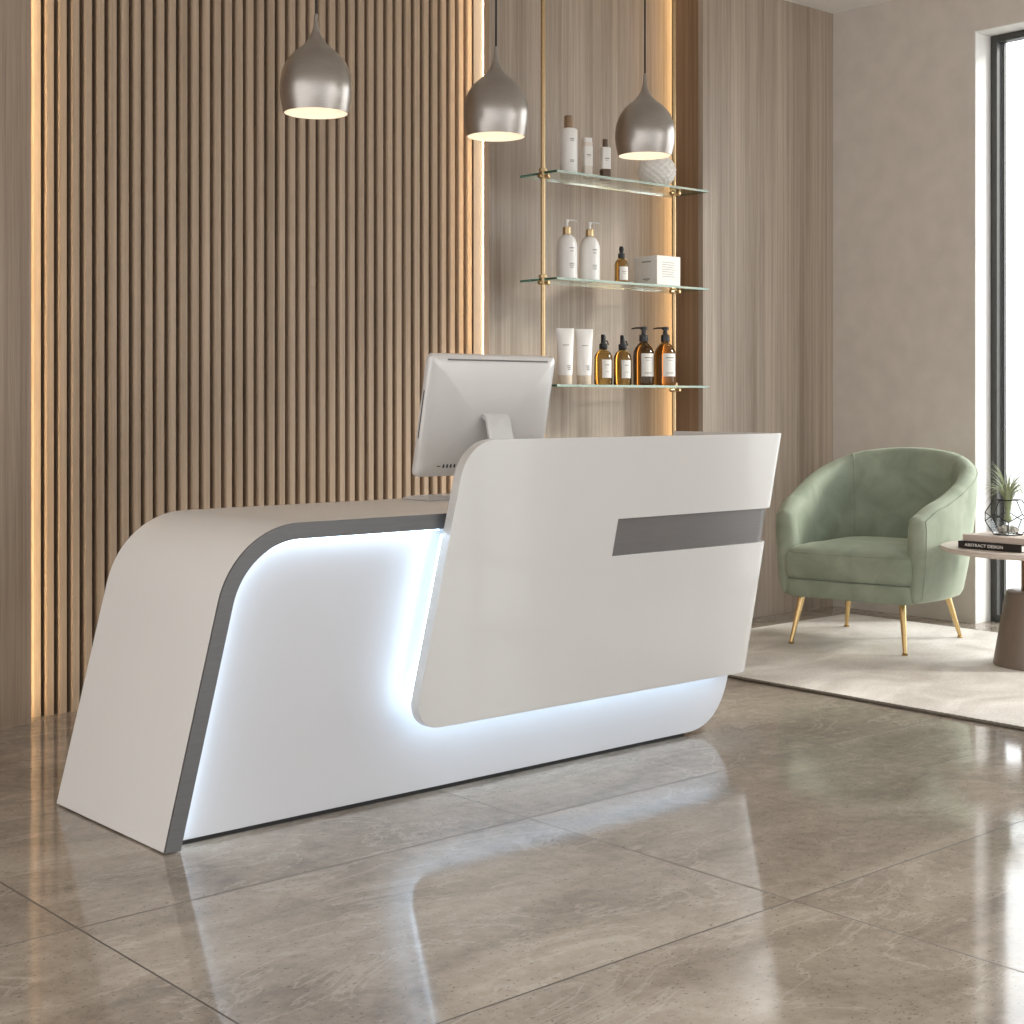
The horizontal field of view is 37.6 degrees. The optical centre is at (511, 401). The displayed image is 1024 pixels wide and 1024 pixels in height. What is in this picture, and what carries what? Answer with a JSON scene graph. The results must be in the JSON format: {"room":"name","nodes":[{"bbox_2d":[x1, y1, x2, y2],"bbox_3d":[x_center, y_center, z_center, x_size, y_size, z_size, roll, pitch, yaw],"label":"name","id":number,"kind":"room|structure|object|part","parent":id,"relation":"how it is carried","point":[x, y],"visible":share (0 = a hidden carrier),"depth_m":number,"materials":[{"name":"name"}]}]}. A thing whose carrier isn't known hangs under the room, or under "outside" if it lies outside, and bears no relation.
{"room":"salon","nodes":[
{"label":"salon","id":0,"kind":"room"},
{"bbox_2d":[0,0,30,727],"bbox_3d":[-3.598,-0.496,3.468,5.158,3.193,0.030,0,0,-41],"label":"wall panel","id":1,"kind":"object","parent":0,"point":[15,15],"visible":1,"depth_m":5.12,"materials":[{"name":"brown wood"}]},
{"bbox_2d":[0,606,1023,1023],"bbox_3d":[1.081,1.140,1.877,10.100,0.080,9.400,0,0,-41],"label":"floor","id":2,"kind":"structure","parent":0,"point":[793,856],"depth_m":3.36,"materials":[{"name":"tile"}]},
{"bbox_2d":[57,431,781,853],"bbox_3d":[-0.145,0.603,4.633,2.345,0.994,0.660,0,0,-41],"label":"reception desk","id":3,"kind":"object","parent":2,"relation":"on","point":[571,598],"visible":1,"depth_m":4.20,"materials":[{"name":"white paint"}]},
{"bbox_2d":[57,498,448,852],"bbox_3d":[-0.233,0.705,4.592,2.158,0.783,0.604,0,0,-41],"label":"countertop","id":4,"kind":"structure","parent":3,"relation":"on","point":[126,753],"depth_m":3.96,"materials":[{"name":"white paint"}]},
{"bbox_2d":[403,493,449,500],"bbox_3d":[-0.146,0.303,4.940,0.430,0.018,0.130,0,0,-41],"label":"keyboard","id":5,"kind":"object","parent":3,"relation":"on","point":[431,497],"visible":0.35,"depth_m":4.79,"materials":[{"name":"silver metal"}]},
{"bbox_2d":[412,353,554,476],"bbox_3d":[-0.062,0.081,4.723,0.516,0.461,0.203,0,0,-41],"label":"computer monitor","id":6,"kind":"object","parent":3,"relation":"on","point":[467,399],"visible":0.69,"depth_m":4.67,"materials":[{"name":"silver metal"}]},
{"bbox_3d":[0.182,0.502,4.819,1.608,0.790,0.510,0,0,-41],"label":"raised panel","id":7,"kind":"part","parent":3,"relation":"part of","materials":[{"name":"white paint"}]},
{"bbox_2d":[520,0,708,437],"bbox_3d":[0.482,-0.496,7.039,1.034,3.193,0.246,0,0,-41],"label":"shelving unit","id":8,"kind":"object","parent":2,"relation":"on","point":[543,176],"visible":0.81,"depth_m":6.94,"materials":[{"name":"gold metal"}]},
{"bbox_2d":[556,328,573,383],"bbox_3d":[0.241,-0.206,6.797,0.067,0.254,0.063,0,0,28],"label":"tube","id":9,"kind":"object","parent":8,"relation":"on","point":[565,336],"visible":0.86,"depth_m":6.78,"materials":[{"name":"white plastic"}]},
{"bbox_2d":[556,219,576,277],"bbox_3d":[0.249,-0.690,6.814,0.095,0.276,0.096,0,0,-41],"label":"pump bottle","id":10,"kind":"object","parent":8,"relation":"on","point":[566,248],"visible":0.88,"depth_m":6.78,"materials":[{"name":"white plastic"}]},
{"bbox_2d":[560,115,576,176],"bbox_3d":[0.257,-1.161,6.821,0.080,0.272,0.081,0,0,-41],"label":"lotion bottle","id":11,"kind":"object","parent":8,"relation":"on","point":[568,134],"visible":0.99,"depth_m":6.79,"materials":[{"name":"white plastic"}]},
{"bbox_2d":[575,329,592,384],"bbox_3d":[0.331,-0.206,6.876,0.067,0.254,0.063,0,0,28],"label":"tube","id":12,"kind":"object","parent":8,"relation":"on","point":[584,337],"visible":1,"depth_m":6.86,"materials":[{"name":"white plastic"}]},
{"bbox_2d":[582,137,592,178],"bbox_3d":[0.345,-1.117,6.898,0.043,0.184,0.043,0,0,-19],"label":"bottle","id":13,"kind":"object","parent":8,"relation":"on","point":[587,144],"visible":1,"depth_m":6.88,"materials":[{"name":"white plastic"}]},
{"bbox_2d":[579,222,599,279],"bbox_3d":[0.357,-0.690,6.909,0.095,0.276,0.096,0,0,-41],"label":"pump bottle","id":14,"kind":"object","parent":8,"relation":"on","point":[589,250],"visible":0.92,"depth_m":6.87,"materials":[{"name":"white plastic"}]},
{"bbox_2d":[594,334,612,384],"bbox_3d":[0.423,-0.196,6.967,0.085,0.233,0.086,0,0,-41],"label":"dropper bottle","id":15,"kind":"object","parent":8,"relation":"on","point":[603,361],"visible":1,"depth_m":6.93,"materials":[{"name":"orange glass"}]},
{"bbox_2d":[600,139,610,181],"bbox_3d":[0.432,-1.121,6.974,0.043,0.192,0.045,0,0,-19],"label":"bottle","id":16,"kind":"object","parent":8,"relation":"on","point":[605,151],"visible":0.98,"depth_m":6.96,"materials":[{"name":"white plastic"}]},
{"bbox_3d":[0.494,-1.019,7.050,1.002,0.010,0.246,0,0,-41],"label":"glass shelf","id":17,"kind":"part","parent":8,"relation":"part of","materials":[{"name":"green"}]},
{"bbox_3d":[0.494,-0.546,7.050,1.002,0.010,0.246,0,0,-41],"label":"glass shelf","id":18,"kind":"part","parent":8,"relation":"part of","materials":[{"name":"green"}]},
{"bbox_2d":[615,246,627,281],"bbox_3d":[0.512,-0.639,7.028,0.065,0.174,0.066,0,0,-41],"label":"dropper bottle","id":19,"kind":"object","parent":8,"relation":"on","point":[621,264],"visible":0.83,"depth_m":7.00,"materials":[{"name":"orange glass"}]},
{"bbox_2d":[613,335,631,384],"bbox_3d":[0.518,-0.196,7.050,0.085,0.233,0.086,0,0,-41],"label":"dropper bottle","id":20,"kind":"object","parent":8,"relation":"on","point":[622,361],"visible":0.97,"depth_m":7.02,"materials":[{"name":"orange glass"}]},
{"bbox_3d":[0.494,-0.073,7.050,1.002,0.010,0.246,0,0,-41],"label":"glass shelf","id":21,"kind":"part","parent":8,"relation":"part of","materials":[{"name":"green"}]},
{"bbox_2d":[631,326,654,384],"bbox_3d":[0.626,-0.219,7.144,0.103,0.279,0.104,0,0,-41],"label":"pump bottle","id":22,"kind":"object","parent":8,"relation":"on","point":[643,353],"visible":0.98,"depth_m":7.10,"materials":[{"name":"brown glass"}]},
{"bbox_2d":[637,158,675,188],"bbox_3d":[0.693,-1.102,7.204,0.186,0.153,0.185,0,0,-41],"label":"textured vase","id":23,"kind":"object","parent":8,"relation":"on","point":[660,171],"visible":0.81,"depth_m":7.14,"materials":[{"name":"white ceramic"}]},
{"bbox_2d":[634,255,679,285],"bbox_3d":[0.692,-0.622,7.190,0.162,0.139,0.156,0,0,-41],"label":"product box","id":24,"kind":"object","parent":8,"relation":"on","point":[655,269],"visible":0.91,"depth_m":7.13,"materials":[{"name":"white cardboard"}]},
{"bbox_2d":[653,327,675,384],"bbox_3d":[0.729,-0.219,7.159,0.103,0.279,0.104,0,0,-41],"label":"pump bottle","id":25,"kind":"object","parent":8,"relation":"on","point":[665,353],"visible":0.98,"depth_m":7.12,"materials":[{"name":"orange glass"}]},
{"bbox_2d":[728,613,1023,730],"bbox_3d":[2.300,1.093,5.737,1.817,0.013,3.797,0,0,-41],"label":"area rug","id":26,"kind":"object","parent":2,"relation":"on","point":[942,673],"visible":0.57,"depth_m":6.17,"materials":[{"name":"carpet"}]},
{"bbox_2d":[776,447,977,655],"bbox_3d":[1.684,0.651,6.866,0.815,0.872,0.810,0,0,37],"label":"armchair","id":27,"kind":"object","parent":26,"relation":"on","point":[870,526],"visible":0.99,"depth_m":6.75,"materials":[{"name":"green fabric"}]},
{"bbox_3d":[1.287,0.969,6.793,0.095,0.236,0.031,0,0,-25],"label":"leg","id":28,"kind":"part","parent":27,"relation":"part of","materials":[{"name":"gold metal"}]},
{"bbox_3d":[1.619,0.969,7.244,0.030,0.237,0.109,0,0,4],"label":"leg","id":29,"kind":"part","parent":27,"relation":"part of","materials":[{"name":"gold metal"}]},
{"bbox_2d":[785,536,911,585],"bbox_3d":[1.651,0.706,6.824,0.624,0.163,0.695,0,0,37],"label":"seat cushion","id":30,"kind":"object","parent":27,"relation":"on","point":[809,560],"depth_m":6.59,"materials":[{"name":"green fabric"}]},
{"bbox_3d":[1.651,0.828,6.824,0.607,0.080,0.677,0,0,37],"label":"rail","id":31,"kind":"part","parent":27,"relation":"part of","materials":[{"name":"green fabric"}]},
{"bbox_3d":[1.689,0.969,6.489,0.030,0.237,0.098,0,0,4],"label":"leg","id":32,"kind":"part","parent":27,"relation":"part of","materials":[{"name":"gold metal"}]},
{"bbox_3d":[2.029,0.969,6.934,0.109,0.237,0.030,0,0,-20],"label":"leg","id":33,"kind":"part","parent":27,"relation":"part of","materials":[{"name":"gold metal"}]},
{"bbox_2d":[940,540,1023,670],"bbox_3d":[2.167,0.844,6.224,0.764,0.487,0.764,0,0,-41],"label":"side table","id":34,"kind":"object","parent":26,"relation":"on","point":[1009,649],"visible":0.79,"depth_m":6.14,"materials":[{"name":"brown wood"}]},
{"bbox_2d":[958,540,1023,552],"bbox_3d":[2.010,0.585,6.154,0.216,0.029,0.286,0,0,-41],"label":"book","id":35,"kind":"object","parent":34,"relation":"on","point":[961,544],"visible":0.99,"depth_m":6.08,"materials":[{"name":"black paper"}]},
{"bbox_2d":[963,531,1023,544],"bbox_3d":[2.024,0.557,6.155,0.205,0.026,0.282,0,0,-41],"label":"book","id":36,"kind":"object","parent":35,"relation":"on","point":[988,536],"visible":0.99,"depth_m":6.10,"materials":[{"name":"beige paper"}]},
{"bbox_2d":[985,499,1023,535],"bbox_3d":[2.029,0.470,6.159,0.190,0.144,0.185,0,0,-41],"label":"glass terrarium","id":37,"kind":"object","parent":36,"relation":"on","point":[998,500],"visible":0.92,"depth_m":6.14,"materials":[{"name":"clear glass"}]},
{"bbox_2d":[997,525,1019,532],"bbox_3d":[2.029,0.519,6.160,0.090,0.033,0.087,0,0,-41],"label":"pebbles","id":38,"kind":"object","parent":37,"relation":"in","point":[1002,529],"visible":0.98,"depth_m":6.13,"materials":[{"name":"white stone"}]},
{"bbox_2d":[973,465,1023,521],"bbox_3d":[2.013,0.363,6.162,0.304,0.256,0.337,0,0,1],"label":"air plant","id":39,"kind":"object","parent":38,"relation":"in","point":[1008,494],"visible":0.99,"depth_m":6.15,"materials":[{"name":"green plant"}]},
{"bbox_3d":[2.029,0.473,6.159,0.034,0.036,0.033,0,0,-41],"label":"bulb","id":40,"kind":"part","parent":39,"relation":"part of","materials":[{"name":"green plant"}]},
{"bbox_2d":[785,0,888,13],"bbox_3d":[1.081,-2.143,1.877,10.100,0.100,9.400,0,0,-41],"label":"ceiling","id":41,"kind":"structure","parent":0,"point":[830,6],"depth_m":7.92,"materials":[{"name":"paint"}]},
{"bbox_2d":[280,0,351,118],"bbox_3d":[-0.559,-1.458,4.296,0.207,1.269,0.207,0,0,-41],"label":"pendant lamp","id":42,"kind":"object","parent":41,"relation":"hanging from","point":[316,82],"visible":1,"depth_m":4.22,"materials":[{"name":"silver metal"}]},
{"bbox_2d":[463,0,528,141],"bbox_3d":[-0.050,-1.464,4.742,0.207,1.257,0.207,0,0,-41],"label":"pendant lamp","id":43,"kind":"object","parent":41,"relation":"hanging from","point":[496,109],"visible":1,"depth_m":4.67,"materials":[{"name":"silver metal"}]},
{"bbox_3d":[-0.050,-0.975,4.742,0.207,0.277,0.207,0,0,-41],"label":"lamp shade","id":44,"kind":"part","parent":43,"relation":"part of","materials":[{"name":"silver metal"}]},
{"bbox_3d":[-0.050,-1.587,4.742,0.006,0.972,0.006,0,0,-41],"label":"cord","id":45,"kind":"part","parent":43,"relation":"part of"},
{"bbox_2d":[615,0,674,159],"bbox_3d":[0.458,-1.470,5.188,0.207,1.245,0.207,0,0,-41],"label":"pendant lamp","id":46,"kind":"object","parent":41,"relation":"hanging from","point":[645,130],"visible":1,"depth_m":5.12,"materials":[{"name":"silver metal"}]},
{"bbox_3d":[0.458,-0.987,5.188,0.207,0.277,0.207,0,0,-41],"label":"lamp shade","id":47,"kind":"part","parent":46,"relation":"part of","materials":[{"name":"silver metal"}]},
{"bbox_3d":[0.458,-1.593,5.188,0.006,0.960,0.006,0,0,-41],"label":"cord","id":48,"kind":"part","parent":46,"relation":"part of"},
{"bbox_2d":[833,0,1023,623],"bbox_3d":[4.646,-0.496,5.000,0.281,3.193,9.400,0,0,-41],"label":"wall","id":49,"kind":"structure","parent":0,"point":[912,78],"depth_m":7.71,"materials":[{"name":"beige paint"}]},
{"bbox_2d":[991,30,1023,621],"bbox_3d":[3.446,-0.367,6.413,0.066,2.935,3.095,0,0,-41],"label":"window","id":50,"kind":"structure","parent":49,"relation":"in","point":[998,42],"depth_m":7.55,"materials":[{"name":"metal"}]},
{"bbox_3d":[3.463,-0.367,6.427,0.021,2.865,3.013,0,0,-41],"label":"sash","id":51,"kind":"part","parent":50,"relation":"part of","materials":[{"name":"metal"}]},
{"bbox_3d":[-1.962,-0.496,5.351,10.100,3.193,0.165,0,0,-41],"label":"wall","id":52,"kind":"structure","parent":0,"visible":0},
{"bbox_2d":[31,0,471,716],"bbox_3d":[-1.011,-0.496,5.925,2.108,3.193,0.154,0,0,-41],"label":"wall panel","id":53,"kind":"object","parent":52,"relation":"attached to","point":[237,300],"visible":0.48,"depth_m":5.76,"materials":[{"name":"brown wood"}]},
{"bbox_2d":[472,0,488,353],"bbox_3d":[-0.197,-0.496,6.604,0.026,3.193,0.266,0,0,-41],"label":"light strip","id":54,"kind":"object","parent":52,"relation":"attached to","point":[480,8],"visible":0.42,"depth_m":6.53,"materials":[{"name":"beige plastic"}]},
{"bbox_3d":[-0.143,-0.496,6.534,0.002,3.193,0.072,0,0,-41],"label":"reflector plate","id":55,"kind":"part","parent":54,"relation":"part of","materials":[{"name":"white plastic"}]},
{"bbox_2d":[489,0,671,437],"bbox_3d":[0.312,-0.496,7.220,1.575,3.193,0.010,0,0,-41],"label":"wall panel","id":56,"kind":"object","parent":52,"relation":"attached to","point":[594,49],"visible":0.22,"depth_m":7.23,"materials":[{"name":"grey wood"}]},
{"bbox_2d":[676,0,832,617],"bbox_3d":[1.254,-0.496,7.864,1.048,3.193,0.251,0,0,-41],"label":"wall panel","id":57,"kind":"object","parent":52,"relation":"attached to","point":[754,78],"visible":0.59,"depth_m":7.72,"materials":[{"name":"grey wood"}]},
{"bbox_3d":[0.877,-0.496,7.511,0.013,3.193,0.156,0,0,-41],"label":"return panel","id":58,"kind":"part","parent":57,"relation":"part of","materials":[{"name":"brown wood"}]},
{"label":"outside","id":59,"kind":"structure","parent":0,"visible":0},
{"bbox_2d":[1006,428,1023,589],"bbox_3d":[21.942,1.280,25.868,52.900,0.240,70.000,0,0,-41],"label":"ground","id":60,"kind":"structure","parent":59,"point":[1014,437],"depth_m":22.82,"materials":[{"name":"white"}]}
]}

